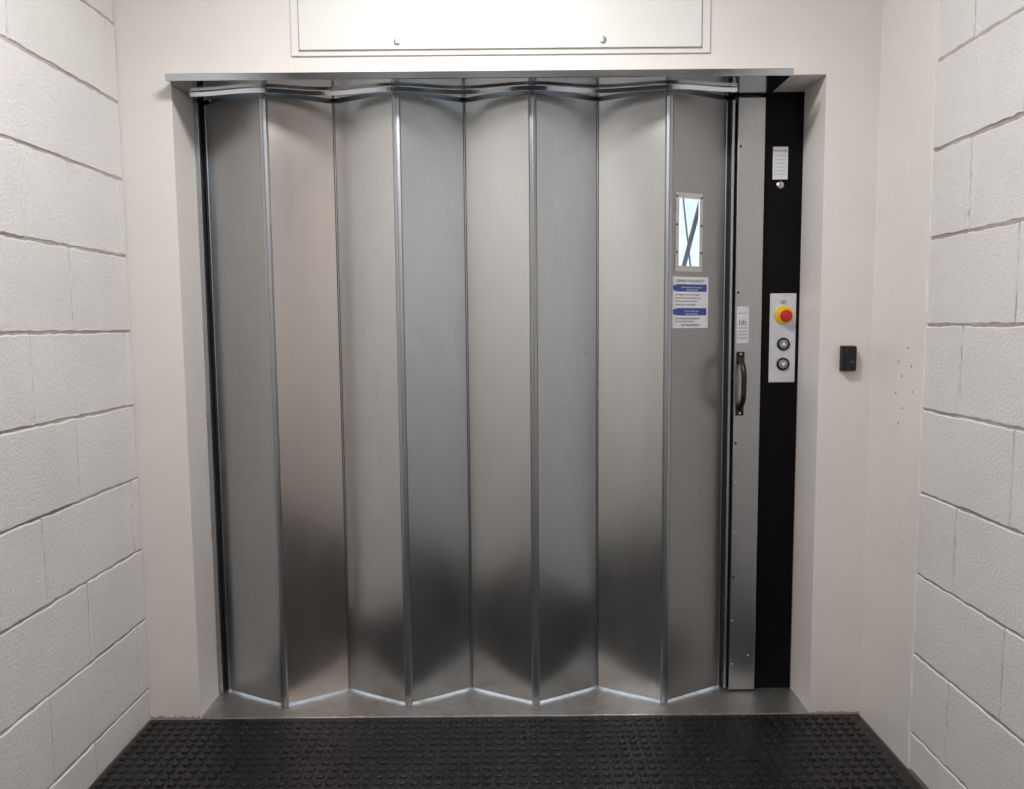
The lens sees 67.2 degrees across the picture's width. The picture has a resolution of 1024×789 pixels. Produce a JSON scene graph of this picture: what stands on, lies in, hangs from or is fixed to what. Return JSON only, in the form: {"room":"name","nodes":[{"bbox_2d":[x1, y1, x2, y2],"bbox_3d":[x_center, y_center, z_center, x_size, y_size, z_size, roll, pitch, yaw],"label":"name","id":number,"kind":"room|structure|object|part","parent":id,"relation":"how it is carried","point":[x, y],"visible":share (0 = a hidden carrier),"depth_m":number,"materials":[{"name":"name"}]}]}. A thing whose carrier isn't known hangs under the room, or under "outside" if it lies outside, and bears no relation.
{"room":"freight elevator lobby","nodes":[
{"label":"freight elevator lobby","id":0,"kind":"room"},
{"bbox_2d":[0,0,150,788],"bbox_3d":[-1.217,-0.066,0.069,0.121,2.620,4.552,-1,5,0],"label":"wall","id":1,"kind":"structure","parent":0,"point":[74,679],"depth_m":1.99,"materials":[{"name":"white brick"}]},
{"bbox_2d":[113,0,881,719],"bbox_3d":[-0.031,-0.290,2.468,2.497,2.620,0.272,-1,5,0],"label":"wall","id":2,"kind":"structure","parent":0,"point":[832,47],"depth_m":2.34,"materials":[{"name":"paint"}]},
{"bbox_2d":[193,101,226,693],"bbox_3d":[-0.993,0.040,2.566,0.014,1.949,0.095,-1,5,0],"label":"channel","id":3,"kind":"object","parent":2,"relation":"attached to","point":[197,107],"visible":0.56,"depth_m":2.52,"materials":[{"name":"metal"}]},
{"bbox_2d":[168,76,789,104],"bbox_3d":[-0.095,-0.932,2.381,1.814,0.026,0.310,-1,5,0],"label":"track","id":4,"kind":"object","parent":2,"relation":"attached to","point":[748,86],"depth_m":2.32,"materials":[{"name":"metal"}]},
{"bbox_3d":[-0.146,-0.919,2.327,1.667,0.011,0.045,-1,5,0],"label":"head guide strip","id":5,"kind":"part","parent":4,"relation":"part of","materials":[{"name":"silver metal"}]},
{"bbox_2d":[165,68,793,80],"bbox_3d":[-0.094,-0.924,2.226,1.816,0.021,0.006,-1,5,0],"label":"lintel","id":6,"kind":"object","parent":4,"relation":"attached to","point":[747,71],"visible":1,"depth_m":2.22,"materials":[{"name":"metal"}]},
{"bbox_2d":[290,0,710,56],"bbox_3d":[-0.035,-1.231,2.241,1.232,0.465,0.016,-1,5,0],"label":"access hatch","id":7,"kind":"object","parent":2,"relation":"attached to","point":[318,27],"visible":1,"depth_m":2.25,"materials":[{"name":"metal"}]},
{"bbox_2d":[839,346,856,370],"bbox_3d":[1.022,-0.109,2.339,0.046,0.078,0.023,-1,5,0],"label":"card reader","id":8,"kind":"object","parent":2,"relation":"attached to","point":[848,354],"visible":1,"depth_m":2.33,"materials":[{"name":"black plastic"}]},
{"bbox_2d":[88,714,928,788],"bbox_3d":[-0.017,1.282,0.265,2.497,0.120,4.940,-1,5,0],"label":"floor","id":9,"kind":"structure","parent":0,"point":[913,774],"depth_m":2.20,"materials":[{"name":"concrete"}]},
{"bbox_2d":[201,685,809,719],"bbox_3d":[-0.022,1.012,2.584,1.938,0.006,0.273,-1,5,0],"label":"plate","id":10,"kind":"object","parent":9,"relation":"on","point":[713,700],"visible":0.56,"depth_m":2.51,"materials":[{"name":"metal"}]},
{"bbox_2d":[202,94,288,706],"bbox_3d":[-0.859,0.047,2.492,0.276,1.940,0.038,2,6,26],"label":"panel","id":11,"kind":"object","parent":10,"relation":"on","point":[233,127],"depth_m":2.48,"materials":[{"name":"metal"}]},
{"bbox_3d":[-0.972,0.041,2.551,0.020,1.936,0.008,-1,5,0],"label":"inner hinge","id":12,"kind":"part","parent":11,"relation":"part of","materials":[{"name":"silver metal"}]},
{"bbox_2d":[204,105,230,688],"bbox_3d":[-0.972,0.041,2.544,0.005,1.936,0.005,0,5,0],"label":"hinge","id":13,"kind":"object","parent":11,"relation":"attached to","point":[204,105],"depth_m":2.54,"materials":[{"name":"metal"}]},
{"bbox_3d":[-0.752,0.051,2.433,0.025,1.940,0.018,-1,5,0],"label":"outer hinge","id":14,"kind":"part","parent":11,"relation":"part of","materials":[{"name":"silver metal"}]},
{"bbox_2d":[267,95,350,702],"bbox_3d":[-0.654,0.042,2.502,0.230,1.936,0.026,-3,6,-30],"label":"panel","id":15,"kind":"object","parent":10,"relation":"on","point":[301,158],"depth_m":2.48,"materials":[{"name":"metal"}]},
{"bbox_3d":[-0.562,0.037,2.551,0.020,1.936,0.008,-1,5,0],"label":"inner hinge","id":16,"kind":"part","parent":15,"relation":"part of","materials":[{"name":"silver metal"}]},
{"bbox_2d":[333,104,350,687],"bbox_3d":[-0.562,0.038,2.544,0.005,1.936,0.005,0,5,0],"label":"hinge","id":17,"kind":"object","parent":15,"relation":"attached to","point":[333,104],"depth_m":2.54,"materials":[{"name":"metal"}]},
{"bbox_2d":[335,92,412,705],"bbox_3d":[-0.443,0.044,2.488,0.253,1.940,0.038,2,6,27],"label":"panel","id":18,"kind":"object","parent":10,"relation":"on","point":[363,127],"depth_m":2.48,"materials":[{"name":"metal"}]},
{"bbox_3d":[-0.346,0.048,2.433,0.025,1.940,0.018,-1,5,0],"label":"outer hinge","id":19,"kind":"part","parent":18,"relation":"part of","materials":[{"name":"silver metal"}]},
{"bbox_2d":[400,94,472,701],"bbox_3d":[-0.242,0.039,2.502,0.239,1.936,0.026,-3,6,-29],"label":"panel","id":20,"kind":"object","parent":10,"relation":"on","point":[431,129],"depth_m":2.48,"materials":[{"name":"metal"}]},
{"bbox_2d":[463,103,472,686],"bbox_3d":[-0.145,0.034,2.544,0.005,1.936,0.005,0,5,0],"label":"hinge","id":21,"kind":"object","parent":20,"relation":"attached to","point":[463,103],"depth_m":2.54,"materials":[{"name":"metal"}]},
{"bbox_3d":[-0.145,0.034,2.551,0.020,1.936,0.008,-1,5,0],"label":"inner hinge","id":22,"kind":"part","parent":20,"relation":"part of","materials":[{"name":"silver metal"}]},
{"bbox_2d":[465,91,539,704],"bbox_3d":[-0.026,0.040,2.488,0.253,1.940,0.038,2,6,27],"label":"panel","id":23,"kind":"object","parent":10,"relation":"on","point":[497,134],"depth_m":2.48,"materials":[{"name":"metal"}]},
{"bbox_3d":[0.070,0.044,2.433,0.025,1.940,0.018,-1,5,0],"label":"outer hinge","id":24,"kind":"part","parent":23,"relation":"part of","materials":[{"name":"silver metal"}]},
{"bbox_2d":[536,93,595,700],"bbox_3d":[0.171,0.036,2.498,0.228,1.936,0.026,-3,6,-27],"label":"panel","id":25,"kind":"object","parent":10,"relation":"on","point":[566,126],"visible":0.95,"depth_m":2.48,"materials":[{"name":"metal"}]},
{"bbox_2d":[598,90,673,703],"bbox_3d":[0.397,0.036,2.488,0.246,1.940,0.038,2,6,28],"label":"panel","id":26,"kind":"object","parent":10,"relation":"on","point":[631,129],"depth_m":2.48,"materials":[{"name":"metal"}]},
{"bbox_2d":[596,102,598,685],"bbox_3d":[0.281,0.031,2.544,0.005,1.936,0.005,0,5,0],"label":"hinge","id":27,"kind":"object","parent":26,"relation":"attached to","point":[597,102],"depth_m":2.55,"materials":[{"name":"metal"}]},
{"bbox_3d":[0.489,0.041,2.433,0.025,1.940,0.018,-1,5,0],"label":"outer hinge","id":28,"kind":"part","parent":26,"relation":"part of","materials":[{"name":"silver metal"}]},
{"bbox_2d":[668,92,729,699],"bbox_3d":[0.596,0.032,2.502,0.243,1.936,0.023,-3,6,-28],"label":"panel","id":29,"kind":"object","parent":10,"relation":"on","point":[699,142],"depth_m":2.50,"materials":[{"name":"metal"}]},
{"bbox_2d":[675,191,702,271],"bbox_3d":[0.555,-0.510,2.425,0.110,0.245,0.010,-3,6,-28],"label":"window","id":30,"kind":"structure","parent":29,"relation":"attached to","point":[688,208],"depth_m":2.43,"materials":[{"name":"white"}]},
{"bbox_2d":[672,276,707,327],"bbox_3d":[0.566,-0.292,2.446,0.147,0.161,0.001,-3,6,-28],"label":"notice","id":31,"kind":"object","parent":29,"relation":"attached to","point":[702,302],"visible":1,"depth_m":2.44,"materials":[{"name":"white paper"}]},
{"bbox_2d":[677,284,706,314],"bbox_3d":[0.572,-0.301,2.447,0.121,0.098,0.001,-3,6,-28],"label":"notice blue bands","id":32,"kind":"object","parent":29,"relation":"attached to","point":[681,311],"visible":1,"depth_m":2.45,"materials":[{"name":"blue paper"}]},
{"bbox_2d":[717,101,727,684],"bbox_3d":[0.695,0.027,2.544,0.005,1.936,0.005,0,5,0],"label":"hinge","id":33,"kind":"object","parent":29,"relation":"attached to","point":[726,101],"depth_m":2.54,"materials":[{"name":"metal"}]},
{"bbox_3d":[0.695,0.026,2.551,0.020,1.936,0.008,-1,5,0],"label":"inner hinge","id":34,"kind":"part","parent":29,"relation":"part of","materials":[{"name":"silver metal"}]},
{"bbox_2d":[720,97,765,688],"bbox_3d":[0.754,0.028,2.535,0.109,1.949,0.157,-1,5,0],"label":"stile","id":35,"kind":"object","parent":10,"relation":"on","point":[749,159],"depth_m":2.51,"materials":[{"name":"metal"}]},
{"bbox_3d":[0.710,0.030,2.533,0.008,1.933,0.030,-1,5,0],"label":"bright edge of the stile","id":36,"kind":"part","parent":35,"relation":"part of","materials":[{"name":"silver metal"}]},
{"bbox_3d":[0.712,0.024,2.580,0.025,1.949,0.065,-1,5,0],"label":"stile gap","id":37,"kind":"part","parent":35,"relation":"part of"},
{"bbox_2d":[735,403,743,415],"bbox_3d":[0.741,0.049,2.508,0.026,0.040,0.007,0,5,0],"label":"plate","id":38,"kind":"object","parent":35,"relation":"attached to","point":[737,412],"depth_m":2.51,"materials":[{"name":"metal"}]},
{"bbox_2d":[736,352,744,363],"bbox_3d":[0.740,-0.119,2.493,0.026,0.040,0.007,0,5,0],"label":"plate","id":39,"kind":"object","parent":35,"relation":"attached to","point":[738,353],"depth_m":2.49,"materials":[{"name":"metal"}]},
{"bbox_3d":[0.741,-0.033,2.478,0.017,0.176,0.054,-1,5,0],"label":"handle","id":40,"kind":"part","parent":35,"relation":"part of","materials":[{"name":"black metal"}]},
{"bbox_2d":[736,306,748,342],"bbox_3d":[0.745,-0.225,2.487,0.038,0.118,0.002,-1,5,0],"label":"label","id":41,"kind":"object","parent":35,"relation":"attached to","point":[740,309],"visible":1,"depth_m":2.49,"materials":[{"name":"white paper"}]},
{"bbox_2d":[754,92,804,686],"bbox_3d":[0.875,0.016,2.555,0.127,1.966,0.115,0,5,0],"label":"control panel","id":42,"kind":"object","parent":10,"relation":"on","point":[784,118],"depth_m":2.53,"materials":[{"name":"black metal"}]},
{"bbox_2d":[89,714,923,788],"bbox_3d":[-0.022,1.225,0.187,2.241,0.007,4.534,-1,5,0],"label":"rubber floor mat","id":43,"kind":"object","parent":9,"relation":"on","point":[796,751],"visible":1,"depth_m":2.23,"materials":[{"name":"black rubber"}]},
{"bbox_2d":[859,0,939,768],"bbox_3d":[1.156,-0.275,2.181,0.124,2.620,0.308,-1,5,0],"label":"wall","id":44,"kind":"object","parent":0,"point":[910,28],"visible":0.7,"depth_m":2.19,"materials":[{"name":"paint"}]},
{"bbox_2d":[909,0,1023,788],"bbox_3d":[1.159,-0.073,-0.078,0.121,2.620,4.257,-1,5,0],"label":"wall","id":45,"kind":"structure","parent":0,"point":[967,718],"depth_m":1.84,"materials":[{"name":"white brick"}]}
]}

